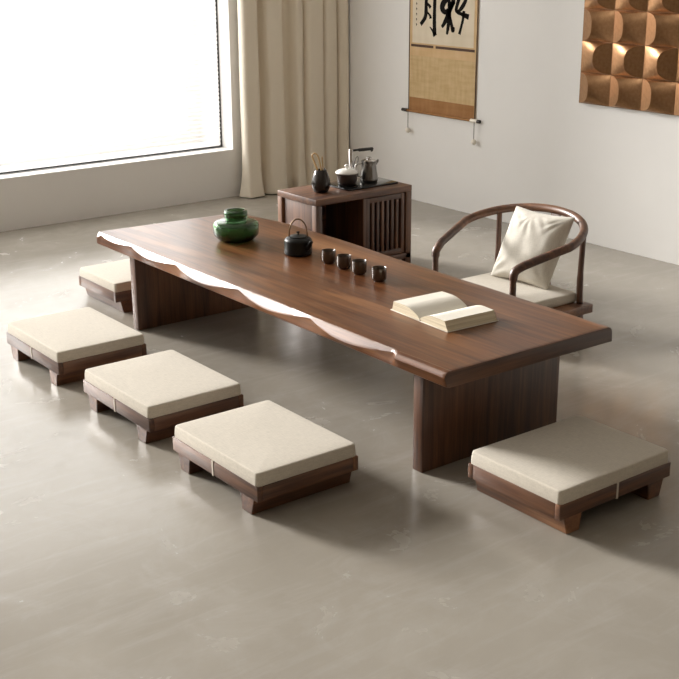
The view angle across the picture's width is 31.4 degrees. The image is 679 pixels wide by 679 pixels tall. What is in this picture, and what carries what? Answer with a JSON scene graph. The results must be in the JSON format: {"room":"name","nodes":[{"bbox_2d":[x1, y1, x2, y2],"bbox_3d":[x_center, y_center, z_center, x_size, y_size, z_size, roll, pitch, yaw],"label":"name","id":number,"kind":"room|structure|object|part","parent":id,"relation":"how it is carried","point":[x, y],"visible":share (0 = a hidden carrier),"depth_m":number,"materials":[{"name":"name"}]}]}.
{"room":"tea room","nodes":[
{"label":"tea room","id":0,"kind":"room"},
{"bbox_2d":[0,0,241,231],"bbox_3d":[-4.252,-1.679,5.888,10.216,3.000,0.550,-14,23,-35],"label":"wall","id":1,"kind":"structure","parent":0,"point":[33,198],"depth_m":8.21,"materials":[{"name":"white paint"}]},
{"bbox_2d":[0,0,201,165],"bbox_3d":[-4.408,-1.729,5.991,8.506,2.368,0.080,-14,23,-35],"label":"window","id":2,"kind":"structure","parent":1,"relation":"in","point":[186,18],"depth_m":8.49,"materials":[{"name":"white"}]},
{"bbox_2d":[0,0,221,173],"bbox_3d":[-4.210,-1.648,5.746,8.504,2.366,0.040,-14,23,-35],"label":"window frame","id":3,"kind":"structure","parent":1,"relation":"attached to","point":[220,145],"depth_m":8.29,"materials":[{"name":"black metal"}]},
{"bbox_3d":[-4.201,-0.534,6.120,8.472,0.008,0.024,-14,23,-35],"label":"rail","id":4,"kind":"part","parent":3,"relation":"part of","materials":[{"name":"black"}]},
{"bbox_2d":[237,0,348,197],"bbox_3d":[-0.331,-2.476,8.286,0.898,2.934,0.178,-14,23,-35],"label":"curtain","id":5,"kind":"object","parent":1,"relation":"hanging from","point":[294,54],"visible":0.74,"depth_m":8.53,"materials":[{"name":"beige fabric"}]},
{"bbox_2d":[0,193,678,678],"bbox_3d":[-1.570,0.884,3.067,10.616,0.100,9.340,-14,23,-35],"label":"floor","id":6,"kind":"structure","parent":0,"point":[118,561],"depth_m":3.76,"materials":[{"name":"grey concrete"}]},
{"bbox_2d":[6,307,146,385],"bbox_3d":[-1.141,0.023,5.227,0.409,0.157,0.527,-14,23,-35],"label":"stool","id":7,"kind":"object","parent":6,"relation":"on","point":[69,343],"visible":1,"depth_m":5.10,"materials":[{"name":"beige fabric"}]},
{"bbox_2d":[8,307,143,362],"bbox_3d":[-1.141,-0.019,5.213,0.400,0.067,0.522,-14,23,-35],"label":"cushion","id":8,"kind":"object","parent":7,"relation":"on","point":[81,335],"depth_m":5.11,"materials":[{"name":"beige fabric"}]},
{"bbox_2d":[78,259,132,312],"bbox_3d":[-1.002,-0.298,6.184,0.527,0.158,0.409,-14,23,-35],"label":"stool","id":9,"kind":"object","parent":6,"relation":"on","point":[109,283],"visible":0.49,"depth_m":6.01,"materials":[{"name":"beige fabric"}]},
{"bbox_2d":[80,259,131,291],"bbox_3d":[-1.003,-0.341,6.170,0.522,0.068,0.400,-14,23,-35],"label":"cushion","id":10,"kind":"object","parent":9,"relation":"on","point":[115,276],"depth_m":6.05,"materials":[{"name":"beige fabric"}]},
{"bbox_2d":[83,350,243,443],"bbox_3d":[-0.683,0.212,4.654,0.409,0.158,0.527,-14,23,-35],"label":"stool","id":11,"kind":"object","parent":6,"relation":"on","point":[158,392],"visible":0.94,"depth_m":4.53,"materials":[{"name":"beige fabric"}]},
{"bbox_2d":[173,400,357,513],"bbox_3d":[-0.258,0.391,4.112,0.409,0.158,0.527,-14,23,-35],"label":"stool","id":12,"kind":"object","parent":6,"relation":"on","point":[271,454],"visible":1,"depth_m":3.99,"materials":[{"name":"beige fabric"}]},
{"bbox_2d":[278,177,411,262],"bbox_3d":[0.032,-0.623,6.688,0.658,0.442,0.354,-14,23,-35],"label":"base cabinet","id":13,"kind":"object","parent":6,"relation":"on","point":[378,219],"visible":0.64,"depth_m":6.61,"materials":[{"name":"brown wood"}]},
{"bbox_3d":[-0.309,-0.585,6.635,0.040,0.408,0.038,-14,23,-35],"label":"corner post","id":14,"kind":"part","parent":13,"relation":"part of","materials":[{"name":"brown wood"}]},
{"bbox_3d":[-0.211,-0.573,6.498,0.012,0.346,0.260,-14,23,-35],"label":"panel","id":15,"kind":"part","parent":13,"relation":"part of","materials":[{"name":"brown wood"}]},
{"bbox_3d":[-0.117,-0.507,6.397,0.040,0.408,0.038,-14,23,-35],"label":"corner post","id":16,"kind":"part","parent":13,"relation":"part of","materials":[{"name":"brown wood"}]},
{"bbox_2d":[311,169,330,192],"bbox_3d":[-0.100,-0.851,6.482,0.104,0.122,0.104,-14,23,-35],"label":"jar","id":17,"kind":"object","parent":13,"relation":"on","point":[320,182],"visible":1,"depth_m":6.45,"materials":[{"name":"grey ceramic"}]},
{"bbox_2d":[311,152,321,169],"bbox_3d":[-0.119,-0.902,6.470,0.063,0.199,0.015,3,19,9],"label":"tongs","id":18,"kind":"object","parent":17,"relation":"in","point":[316,154],"visible":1,"depth_m":6.45,"materials":[{"name":"brown wood"}]},
{"bbox_3d":[-0.069,-0.678,6.810,0.577,0.346,0.008,-14,23,-35],"label":"panel","id":19,"kind":"part","parent":13,"relation":"part of","materials":[{"name":"brown wood"}]},
{"bbox_2d":[330,147,397,190],"bbox_3d":[0.119,-0.947,6.665,0.350,0.184,0.224,-14,23,-35],"label":"stove","id":20,"kind":"object","parent":13,"relation":"on","point":[359,185],"visible":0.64,"depth_m":6.67,"materials":[{"name":"black glass"}]},
{"bbox_2d":[335,164,358,185],"bbox_3d":[0.041,-0.905,6.622,0.129,0.111,0.129,2,19,7],"label":"lidded pot","id":21,"kind":"object","parent":20,"relation":"on","point":[346,176],"visible":1,"depth_m":6.59,"materials":[{"name":"brown ceramic"}]},
{"bbox_3d":[0.041,-0.882,6.630,0.116,0.062,0.116,-14,23,-35],"label":"pot","id":22,"kind":"part","parent":21,"relation":"part of","materials":[{"name":"brown ceramic"}]},
{"bbox_3d":[0.040,-0.924,6.616,0.129,0.026,0.129,-14,23,-35],"label":"lid","id":23,"kind":"part","parent":21,"relation":"part of","materials":[{"name":"white ceramic"}]},
{"bbox_2d":[349,147,372,168],"bbox_3d":[0.117,-0.984,6.761,0.167,0.173,0.038,-14,23,-35],"label":"tap","id":24,"kind":"object","parent":20,"relation":"on","point":[351,165],"depth_m":6.72,"materials":[{"name":"silver metal"}]},
{"bbox_3d":[0.119,-0.864,6.693,0.350,0.011,0.224,-14,23,-35],"label":"plate","id":25,"kind":"part","parent":20,"relation":"part of","materials":[{"name":"black glass"}]},
{"bbox_2d":[354,157,378,182],"bbox_3d":[0.154,-0.943,6.696,0.120,0.136,0.103,6,19,17],"label":"kettle","id":26,"kind":"object","parent":20,"relation":"on","point":[368,174],"visible":0.98,"depth_m":6.66,"materials":[{"name":"grey metal"}]},
{"bbox_3d":[0.162,-0.998,6.675,0.079,0.020,0.079,-14,23,-35],"label":"lid","id":27,"kind":"part","parent":26,"relation":"part of","materials":[{"name":"silver metal"}]},
{"bbox_3d":[0.245,-0.772,6.596,0.222,0.028,0.022,-14,23,-35],"label":"rail","id":28,"kind":"part","parent":13,"relation":"part of","materials":[{"name":"brown wood"}]},
{"bbox_3d":[0.247,-0.478,6.694,0.222,0.028,0.022,-14,23,-35],"label":"rail","id":29,"kind":"part","parent":13,"relation":"part of","materials":[{"name":"brown wood"}]},
{"bbox_3d":[0.374,-0.628,6.753,0.040,0.408,0.038,-14,23,-35],"label":"corner post","id":30,"kind":"part","parent":13,"relation":"part of","materials":[{"name":"brown wood"}]},
{"bbox_2d":[97,214,611,472],"bbox_3d":[-0.075,-0.077,5.078,0.844,0.430,2.468,-14,23,-35],"label":"table","id":31,"kind":"object","parent":6,"relation":"on","point":[476,387],"visible":0.9,"depth_m":4.49,"materials":[{"name":"brown wood"}]},
{"bbox_3d":[-0.691,-0.289,5.813,0.669,0.373,0.050,-14,23,-35],"label":"leg","id":32,"kind":"part","parent":31,"relation":"part of","materials":[{"name":"brown wood"}]},
{"bbox_2d":[213,208,258,242],"bbox_3d":[-0.473,-0.524,5.524,0.209,0.140,0.209,-14,23,-35],"label":"glass vase","id":33,"kind":"object","parent":31,"relation":"on","point":[235,227],"visible":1,"depth_m":5.46,"materials":[{"name":"green glass"}]},
{"bbox_2d":[284,218,312,256],"bbox_3d":[-0.179,-0.447,5.260,0.122,0.159,0.137,-2,19,-5],"label":"kettle","id":34,"kind":"object","parent":31,"relation":"on","point":[295,245],"visible":1,"depth_m":5.23,"materials":[{"name":"black metal"}]},
{"bbox_3d":[-0.180,-0.460,5.263,0.082,0.024,0.082,-14,23,-35],"label":"lid","id":35,"kind":"part","parent":34,"relation":"part of","materials":[{"name":"grey metal"}]},
{"bbox_3d":[-0.180,-0.485,5.255,0.086,0.085,0.006,0,19,0],"label":"handle","id":36,"kind":"part","parent":34,"relation":"part of","materials":[{"name":"brown metal"}]},
{"bbox_3d":[-0.134,-0.405,5.228,0.027,0.053,0.048,-14,23,-35],"label":"spout","id":37,"kind":"part","parent":34,"relation":"part of","materials":[{"name":"grey metal"}]},
{"bbox_2d":[321,248,335,263],"bbox_3d":[-0.046,-0.353,5.138,0.062,0.056,0.062,-14,23,-35],"label":"tea cup","id":38,"kind":"object","parent":31,"relation":"on","point":[328,256],"visible":1,"depth_m":5.12,"materials":[{"name":"brown ceramic"}]},
{"bbox_2d":[337,254,350,269],"bbox_3d":[0.018,-0.325,5.053,0.062,0.056,0.062,-14,23,-35],"label":"tea cup","id":39,"kind":"object","parent":31,"relation":"on","point":[343,260],"visible":1,"depth_m":5.03,"materials":[{"name":"brown ceramic"}]},
{"bbox_2d":[352,259,366,274],"bbox_3d":[0.082,-0.297,4.970,0.062,0.056,0.062,-14,23,-35],"label":"tea cup","id":40,"kind":"object","parent":31,"relation":"on","point":[359,266],"visible":1,"depth_m":4.95,"materials":[{"name":"brown ceramic"}]},
{"bbox_2d":[371,266,386,281],"bbox_3d":[0.159,-0.263,4.867,0.062,0.056,0.062,-14,23,-35],"label":"tea cup","id":41,"kind":"object","parent":31,"relation":"on","point":[378,273],"visible":1,"depth_m":4.85,"materials":[{"name":"brown ceramic"}]},
{"bbox_2d":[390,291,498,332],"bbox_3d":[0.381,-0.106,4.423,0.237,0.037,0.336,-12,22,-32],"label":"open book","id":42,"kind":"object","parent":31,"relation":"on","point":[443,311],"visible":1,"depth_m":4.38,"materials":[{"name":"beige paper"}]},
{"bbox_3d":[0.531,0.210,4.298,0.669,0.373,0.050,-14,23,-35],"label":"leg","id":43,"kind":"part","parent":31,"relation":"part of","materials":[{"name":"brown wood"}]},
{"bbox_2d":[432,203,592,317],"bbox_3d":[0.812,-0.336,5.700,0.619,0.517,0.723,-13,23,-34],"label":"chair","id":44,"kind":"object","parent":6,"relation":"on","point":[570,302],"visible":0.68,"depth_m":5.64,"materials":[{"name":"brown wood"}]},
{"bbox_3d":[0.788,-0.470,5.998,0.030,0.347,0.034,2,19,8],"label":"post","id":45,"kind":"part","parent":44,"relation":"part of","materials":[{"name":"brown wood"}]},
{"bbox_2d":[462,272,575,307],"bbox_3d":[0.779,-0.221,5.713,0.455,0.052,0.520,-13,23,-34],"label":"seat cushion","id":46,"kind":"object","parent":44,"relation":"on","point":[554,297],"depth_m":5.64,"materials":[{"name":"beige fabric"}]},
{"bbox_2d":[490,206,574,289],"bbox_3d":[0.914,-0.438,5.752,0.186,0.343,0.414,-16,24,-40],"label":"throw pillow","id":47,"kind":"object","parent":44,"relation":"on","point":[529,234],"visible":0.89,"depth_m":5.68,"materials":[{"name":"beige fabric"}]},
{"bbox_3d":[0.776,-0.176,5.725,0.527,0.042,0.650,-13,23,-34],"label":"seat frame","id":48,"kind":"part","parent":44,"relation":"part of","materials":[{"name":"brown wood"}]},
{"bbox_3d":[1.116,-0.331,5.578,0.034,0.347,0.030,2,19,8],"label":"post","id":49,"kind":"part","parent":44,"relation":"part of","materials":[{"name":"brown wood"}]},
{"bbox_2d":[468,415,670,533],"bbox_3d":[0.754,0.433,3.970,0.527,0.158,0.409,-14,23,-35],"label":"stool","id":50,"kind":"object","parent":6,"relation":"on","point":[553,473],"visible":1,"depth_m":3.87,"materials":[{"name":"beige fabric"}]},
{"bbox_2d":[348,0,678,264],"bbox_3d":[2.555,-1.612,5.571,0.200,3.000,9.340,-14,23,-35],"label":"wall","id":51,"kind":"structure","parent":0,"point":[617,169],"depth_m":7.41,"materials":[{"name":"white paint"}]},
{"bbox_2d":[401,0,480,144],"bbox_3d":[0.654,-2.251,7.760,0.041,1.917,0.764,-14,23,-35],"label":"scroll","id":52,"kind":"object","parent":51,"relation":"hanging from","point":[443,34],"visible":1,"depth_m":7.89,"materials":[{"name":"beige paper"}]},
{"bbox_2d":[579,0,678,115],"bbox_3d":[1.654,-1.602,6.588,0.058,0.708,0.902,-14,23,-35],"label":"art","id":53,"kind":"object","parent":51,"relation":"attached to","point":[630,55],"visible":1,"depth_m":6.66,"materials":[{"name":"brown"}]}
]}

